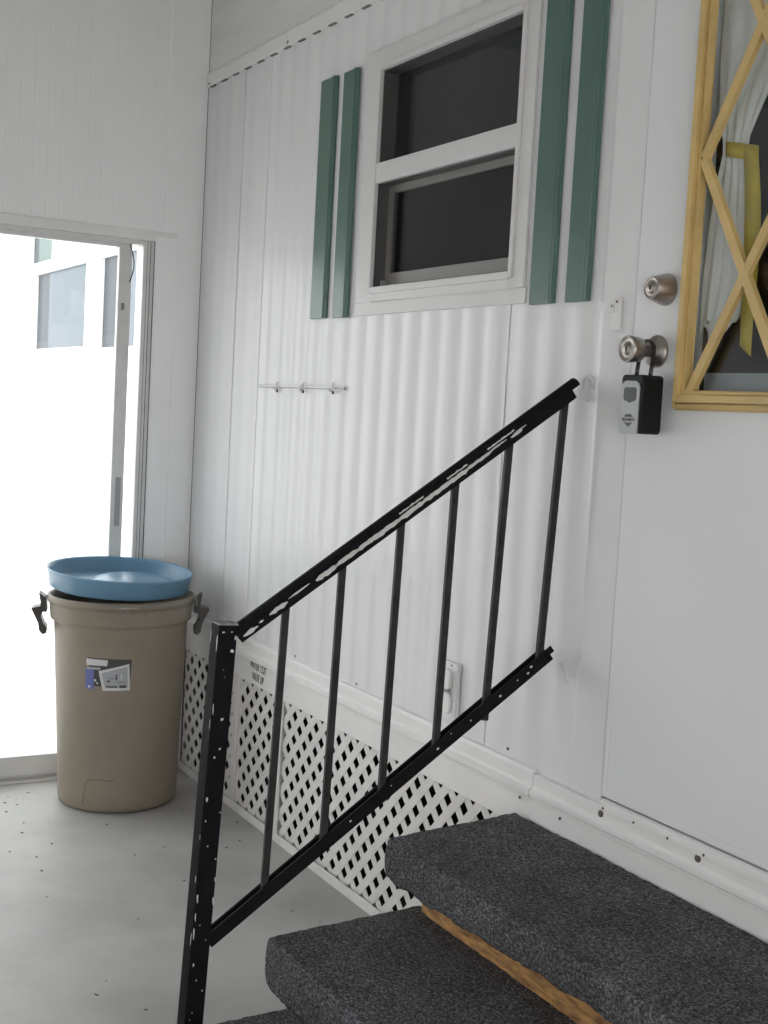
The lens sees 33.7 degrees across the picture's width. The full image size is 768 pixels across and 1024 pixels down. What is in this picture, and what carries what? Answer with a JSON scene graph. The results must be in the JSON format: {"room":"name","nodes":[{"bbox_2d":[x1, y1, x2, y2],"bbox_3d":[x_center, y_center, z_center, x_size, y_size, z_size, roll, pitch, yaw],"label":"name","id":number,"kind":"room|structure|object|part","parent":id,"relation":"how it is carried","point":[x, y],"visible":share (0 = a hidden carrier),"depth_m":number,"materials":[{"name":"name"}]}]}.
{"room":"enclosed porch","nodes":[
{"label":"enclosed porch","id":0,"kind":"room"},
{"bbox_2d":[0,0,211,766],"bbox_3d":[-2.148,-0.494,3.943,3.298,2.920,0.050,1,5,-30],"label":"wall","id":1,"kind":"structure","parent":0,"point":[85,84],"depth_m":4.48,"materials":[{"name":"white paint"}]},
{"bbox_2d":[0,223,154,784],"bbox_3d":[-1.753,-0.015,4.233,1.959,1.964,0.099,1,5,-30],"label":"door frame","id":2,"kind":"structure","parent":1,"relation":"in","point":[35,767],"depth_m":4.62,"materials":[{"name":"grey paint"}]},
{"bbox_3d":[-1.423,0.911,4.508,0.845,0.072,0.024,1,5,-30],"label":"rail","id":3,"kind":"part","parent":2,"relation":"part of","materials":[{"name":"white metal"}]},
{"bbox_3d":[-1.320,-0.963,4.358,0.845,0.014,0.024,1,5,-30],"label":"rail","id":4,"kind":"part","parent":2,"relation":"part of","materials":[{"name":"white metal"}]},
{"bbox_3d":[-1.752,-0.015,4.230,1.957,1.964,0.077,1,5,-30],"label":"frame","id":5,"kind":"part","parent":2,"relation":"part of","materials":[{"name":"white metal"}]},
{"bbox_3d":[-0.975,-0.038,4.644,0.020,0.180,0.004,1,5,-30],"label":"handle","id":6,"kind":"part","parent":2,"relation":"part of","materials":[{"name":"grey plastic"}]},
{"bbox_3d":[-0.985,-0.008,4.655,0.047,1.926,0.024,1,5,-30],"label":"panel","id":7,"kind":"part","parent":2,"relation":"part of","materials":[{"name":"white metal"}]},
{"bbox_2d":[129,244,134,281],"bbox_3d":[-0.910,-0.897,4.580,0.021,0.136,0.004,1,5,-30],"label":"cable","id":8,"kind":"object","parent":2,"relation":"hanging from","point":[130,244],"visible":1,"depth_m":4.58,"materials":[{"name":"grey plastic"}]},
{"bbox_2d":[0,212,177,241],"bbox_3d":[-1.619,-1.008,4.167,2.130,0.038,0.029,1,5,-30],"label":"trim","id":9,"kind":"structure","parent":1,"relation":"attached to","point":[5,218],"depth_m":4.47,"materials":[{"name":"white paint"}]},
{"bbox_2d":[164,0,206,566],"bbox_3d":[-0.774,-0.479,4.698,0.132,2.920,0.009,1,5,-30],"label":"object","id":10,"kind":"structure","parent":1,"relation":"attached to","point":[189,17],"depth_m":4.65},
{"bbox_2d":[180,0,212,764],"bbox_3d":[-0.691,-0.481,4.780,0.062,2.920,0.058,1,5,-30],"label":"trim","id":11,"kind":"structure","parent":1,"relation":"attached to","point":[192,660],"depth_m":4.83,"materials":[{"name":"grey"}]},
{"bbox_2d":[0,767,369,1023],"bbox_3d":[-0.790,1.324,1.433,3.400,0.150,6.220,1,5,-30],"label":"floor","id":12,"kind":"structure","parent":0,"point":[73,926],"depth_m":3.48,"materials":[{"name":"grey paint"}]},
{"bbox_2d":[31,589,208,812],"bbox_3d":[-0.922,0.636,4.420,0.513,0.727,0.501,7,6,38],"label":"trash can","id":13,"kind":"object","parent":12,"relation":"on","point":[119,665],"visible":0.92,"depth_m":4.25,"materials":[{"name":"beige plastic"}]},
{"bbox_3d":[-1.179,0.342,4.347,0.053,0.142,0.070,2,5,-11],"label":"handle","id":14,"kind":"part","parent":13,"relation":"part of","materials":[{"name":"grey plastic"}]},
{"bbox_2d":[46,556,192,600],"bbox_3d":[-0.912,0.228,4.387,0.497,0.093,0.498,4,5,15],"label":"lid","id":15,"kind":"object","parent":13,"relation":"on","point":[117,578],"visible":1,"depth_m":4.37,"materials":[{"name":"blue plastic"}]},
{"bbox_3d":[-0.641,0.355,4.455,0.051,0.143,0.070,2,5,-11],"label":"handle","id":16,"kind":"part","parent":13,"relation":"part of","materials":[{"name":"grey plastic"}]},
{"bbox_2d":[177,378,579,1023],"bbox_3d":[-0.010,0.444,2.670,0.808,1.492,0.066,2,5,-19],"label":"stair railing","id":17,"kind":"object","parent":12,"relation":"on","point":[201,933],"visible":1,"depth_m":2.63,"materials":[{"name":"black metal"}]},
{"bbox_3d":[-0.364,0.699,2.576,0.084,0.959,0.041,1,5,-30],"label":"post","id":18,"kind":"part","parent":17,"relation":"part of","materials":[{"name":"black metal"}]},
{"bbox_3d":[-0.001,0.590,2.700,0.755,0.613,0.031,1,5,-20],"label":"rail","id":19,"kind":"part","parent":17,"relation":"part of","materials":[{"name":"black metal"}]},
{"bbox_3d":[0.053,-0.013,2.646,0.727,0.572,0.037,2,5,-17],"label":"rail","id":20,"kind":"part","parent":17,"relation":"part of","materials":[{"name":"black metal"}]},
{"bbox_2d":[217,813,767,1023],"bbox_3d":[0.276,1.007,2.035,0.905,0.500,1.569,1,5,-30],"label":"porch steps","id":21,"kind":"structure","parent":12,"relation":"on","point":[517,921],"depth_m":2.37,"materials":[{"name":"grey carpet"}]},
{"bbox_2d":[195,658,492,910],"bbox_3d":[1.038,1.024,2.474,0.799,0.720,6.080,1,5,-30],"label":"wall","id":22,"kind":"structure","parent":0,"point":[463,807],"depth_m":4.64,"materials":[{"name":"black"}]},
{"bbox_2d":[178,760,381,915],"bbox_3d":[-0.136,1.085,3.729,0.034,0.031,2.594,1,5,-30],"label":"trim","id":23,"kind":"structure","parent":22,"relation":"attached to","point":[359,900],"depth_m":3.96,"materials":[{"name":"white plastic"}]},
{"bbox_2d":[181,649,233,795],"bbox_3d":[-0.640,0.754,4.615,0.002,0.457,0.488,1,5,-30],"label":"lattice panel","id":24,"kind":"object","parent":23,"relation":"on","point":[200,709],"visible":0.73,"depth_m":4.72,"materials":[{"name":"white plastic"}]},
{"bbox_2d":[229,673,241,800],"bbox_3d":[-0.512,0.778,4.391,0.020,0.446,0.038,1,5,-30],"label":"strip","id":25,"kind":"object","parent":23,"relation":"on","point":[237,686],"visible":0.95,"depth_m":4.38,"materials":[{"name":"white plastic"}]},
{"bbox_2d":[234,678,274,822],"bbox_3d":[-0.421,0.797,4.230,0.002,0.457,0.342,1,5,-30],"label":"lattice panel","id":26,"kind":"object","parent":23,"relation":"on","point":[246,704],"visible":0.87,"depth_m":4.26,"materials":[{"name":"white plastic"}]},
{"bbox_2d":[273,701,286,833],"bbox_3d":[-0.332,0.814,4.075,0.020,0.446,0.026,1,5,-30],"label":"strip","id":27,"kind":"object","parent":23,"relation":"on","point":[278,801],"visible":0.66,"depth_m":4.07,"materials":[{"name":"white plastic"}]},
{"bbox_2d":[278,702,499,912],"bbox_3d":[0.093,0.897,3.327,0.002,0.457,1.710,1,5,-30],"label":"lattice panel","id":28,"kind":"object","parent":23,"relation":"on","point":[457,801],"visible":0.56,"depth_m":3.63,"materials":[{"name":"white plastic"}]},
{"bbox_2d":[185,630,767,943],"bbox_3d":[0.582,0.817,2.473,0.054,0.242,5.425,1,5,-30],"label":"trim","id":29,"kind":"structure","parent":22,"relation":"attached to","point":[488,793],"depth_m":3.00,"materials":[{"name":"white paint"}]},
{"bbox_2d":[188,0,656,801],"bbox_3d":[0.798,-0.491,2.157,0.053,2.320,6.060,1,5,-30],"label":"wall","id":30,"kind":"structure","parent":0,"point":[283,479],"depth_m":3.43,"materials":[{"name":"white metal"}]},
{"bbox_2d":[207,0,379,87],"bbox_3d":[0.247,-1.403,3.092,0.026,0.058,3.598,1,5,-30],"label":"trim","id":31,"kind":"structure","parent":30,"relation":"attached to","point":[331,16],"depth_m":4.04,"materials":[{"name":"white paint"}]},
{"bbox_2d":[259,381,344,393],"bbox_3d":[-0.274,-0.389,3.962,0.022,0.036,0.610,1,5,-30],"label":"hook rail","id":32,"kind":"object","parent":30,"relation":"attached to","point":[300,387],"visible":1,"depth_m":3.92,"materials":[{"name":"white metal"}]},
{"bbox_2d":[310,75,339,318],"bbox_3d":[-0.181,-0.939,3.814,0.015,0.711,0.100,1,5,-30],"label":"board","id":33,"kind":"object","parent":30,"relation":"attached to","point":[326,143],"visible":1,"depth_m":3.80,"materials":[{"name":"green paint"}]},
{"bbox_2d":[332,67,360,318],"bbox_3d":[-0.112,-0.922,3.692,0.015,0.710,0.086,1,5,-30],"label":"board","id":34,"kind":"object","parent":30,"relation":"attached to","point":[352,78],"visible":1,"depth_m":3.68,"materials":[{"name":"green paint"}]},
{"bbox_2d":[436,659,460,721],"bbox_3d":[0.156,0.448,3.197,0.024,0.150,0.094,1,5,-30],"label":"outlet box","id":35,"kind":"object","parent":30,"relation":"attached to","point":[450,709],"visible":0.53,"depth_m":3.17,"materials":[{"name":"white paint"}]},
{"bbox_2d":[354,0,543,315],"bbox_3d":[0.170,-0.887,3.278,0.091,0.733,0.837,1,5,-30],"label":"window","id":36,"kind":"structure","parent":30,"relation":"in","point":[390,166],"depth_m":3.28,"materials":[{"name":"grey"}]},
{"bbox_3d":[0.178,-0.738,3.277,0.016,0.289,0.671,1,5,-30],"label":"sash frame","id":37,"kind":"part","parent":36,"relation":"part of","materials":[{"name":"grey metal"}]},
{"bbox_2d":[413,36,521,152],"bbox_3d":[0.244,-1.073,3.275,0.027,0.349,0.850,1,5,-30],"label":"window pane","id":38,"kind":"object","parent":36,"relation":"attached to","point":[475,94],"visible":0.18,"depth_m":3.31,"materials":[{"name":"grey glass"}]},
{"bbox_2d":[187,612,767,915],"bbox_3d":[0.591,0.665,2.462,0.052,0.068,5.424,1,5,-30],"label":"trim","id":39,"kind":"structure","parent":30,"relation":"attached to","point":[524,779],"depth_m":2.90,"materials":[{"name":"white paint"}]},
{"bbox_2d":[529,0,574,304],"bbox_3d":[0.375,-0.849,2.837,0.015,0.762,0.088,1,5,-30],"label":"board","id":40,"kind":"object","parent":30,"relation":"attached to","point":[560,13],"visible":1,"depth_m":2.83,"materials":[{"name":"green paint"}]},
{"bbox_2d":[561,663,567,683],"bbox_3d":[0.397,0.354,2.788,0.006,0.042,0.030,1,5,-30],"label":"bead","id":41,"kind":"object","parent":30,"relation":"attached to","point":[562,665],"visible":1,"depth_m":2.79,"materials":[{"name":"white"}]},
{"bbox_2d":[581,376,593,401],"bbox_3d":[0.437,-0.265,2.728,0.004,0.056,0.040,1,5,-30],"label":"bead","id":42,"kind":"object","parent":30,"relation":"attached to","point":[589,377],"visible":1,"depth_m":2.73,"materials":[{"name":"white"}]},
{"bbox_2d":[565,0,610,302],"bbox_3d":[0.439,-0.836,2.725,0.015,0.763,0.078,1,5,-30],"label":"board","id":43,"kind":"object","parent":30,"relation":"attached to","point":[596,13],"visible":1,"depth_m":2.72,"materials":[{"name":"green paint"}]},
{"bbox_2d":[610,298,623,331],"bbox_3d":[0.483,-0.411,2.645,0.012,0.068,0.030,1,5,-30],"label":"wall plate","id":44,"kind":"object","parent":30,"relation":"attached to","point":[616,308],"visible":1,"depth_m":2.64,"materials":[{"name":"white paint"}]},
{"bbox_2d":[598,0,767,887],"bbox_3d":[0.708,-0.350,2.212,0.122,2.040,0.880,1,5,-30],"label":"door","id":45,"kind":"structure","parent":30,"relation":"in","point":[685,765],"depth_m":2.44,"materials":[{"name":"white paint"}]},
{"bbox_2d":[619,339,663,434],"bbox_3d":[0.504,-0.249,2.506,0.059,0.189,0.076,1,5,-30],"label":"box","id":46,"kind":"object","parent":45,"relation":"hanging from","point":[641,395],"visible":0.99,"depth_m":2.48,"materials":[{"name":"black plastic"}]},
{"bbox_2d":[623,387,635,402],"bbox_3d":[0.482,-0.229,2.488,0.003,0.030,0.036,1,5,-30],"label":"button","id":47,"kind":"object","parent":46,"relation":"attached to","point":[629,393],"depth_m":2.49,"materials":[{"name":"grey plastic"}]},
{"bbox_3d":[0.483,-0.206,2.492,0.006,0.104,0.053,1,5,-30],"label":"plate","id":48,"kind":"part","parent":46,"relation":"part of","materials":[{"name":"grey metal"}]},
{"bbox_3d":[0.511,-0.321,2.517,0.080,0.066,0.066,1,5,-30],"label":"knob","id":49,"kind":"part","parent":45,"relation":"part of","materials":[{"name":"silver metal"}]},
{"bbox_3d":[0.736,-0.650,2.188,0.028,0.962,0.595,1,5,-30],"label":"light frame","id":50,"kind":"part","parent":45,"relation":"part of","materials":[{"name":"yellow paint"}]},
{"bbox_2d":[700,0,767,356],"bbox_3d":[0.701,-0.718,2.319,0.022,0.865,0.278,1,5,-28],"label":"curtain","id":51,"kind":"object","parent":45,"relation":"hanging from","point":[739,171],"visible":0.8,"depth_m":2.39,"materials":[{"name":"white fabric"}]},
{"bbox_2d":[394,95,767,390],"bbox_3d":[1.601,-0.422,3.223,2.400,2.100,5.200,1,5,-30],"label":"window pane","id":52,"kind":"structure","parent":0,"point":[467,219],"depth_m":5.29,"materials":[{"name":"black"}]},
{"bbox_2d":[703,373,767,391],"bbox_3d":[0.798,-0.228,2.268,0.038,0.038,0.600,1,5,-30],"label":"trim","id":53,"kind":"structure","parent":52,"relation":"attached to","point":[755,382],"depth_m":2.44,"materials":[{"name":"grey"}]},
{"label":"outside","id":54,"kind":"structure","parent":0,"visible":0},
{"bbox_2d":[0,488,125,755],"bbox_3d":[-7.738,1.052,0.906,44.000,0.220,60.000,1,5,-30],"label":"ground","id":55,"kind":"structure","parent":54,"point":[33,533],"depth_m":8.42,"materials":[{"name":"white"}]},
{"bbox_2d":[0,234,136,530],"bbox_3d":[-4.261,-3.036,20.114,4.000,5.230,21.400,1,5,-30],"label":"neighbor house","id":56,"kind":"structure","parent":55,"relation":"on","point":[58,298],"depth_m":15.72,"materials":[{"name":"white paint"}]},
{"bbox_2d":[34,238,39,263],"bbox_3d":[-4.559,-3.629,16.717,0.009,0.740,0.270,1,5,-30],"label":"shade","id":57,"kind":"object","parent":56,"relation":"hanging from","point":[36,240],"depth_m":16.74,"materials":[{"name":"grey"}]},
{"bbox_2d":[37,273,49,348],"bbox_3d":[-4.400,-2.590,16.421,0.009,0.965,0.580,1,5,-30],"label":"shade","id":58,"kind":"object","parent":56,"relation":"hanging from","point":[43,279],"depth_m":16.42,"materials":[{"name":"grey"}]},
{"bbox_3d":[-4.296,-3.577,16.248,0.013,0.740,0.810,1,5,-30],"label":"pane","id":59,"kind":"part","parent":56,"relation":"part of","materials":[{"name":"grey"}]},
{"bbox_3d":[-3.831,-2.478,15.416,0.013,0.965,1.740,1,5,-30],"label":"pane","id":60,"kind":"part","parent":56,"relation":"part of","materials":[{"name":"grey"}]},
{"bbox_2d":[102,255,117,347],"bbox_3d":[-2.979,-2.302,13.925,0.009,0.995,0.612,1,5,-30],"label":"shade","id":61,"kind":"object","parent":56,"relation":"hanging from","point":[109,263],"depth_m":14.01,"materials":[{"name":"grey"}]},
{"bbox_3d":[-2.379,-2.184,12.863,0.013,0.995,1.838,1,5,-30],"label":"pane","id":62,"kind":"part","parent":56,"relation":"part of","materials":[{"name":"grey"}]}
]}

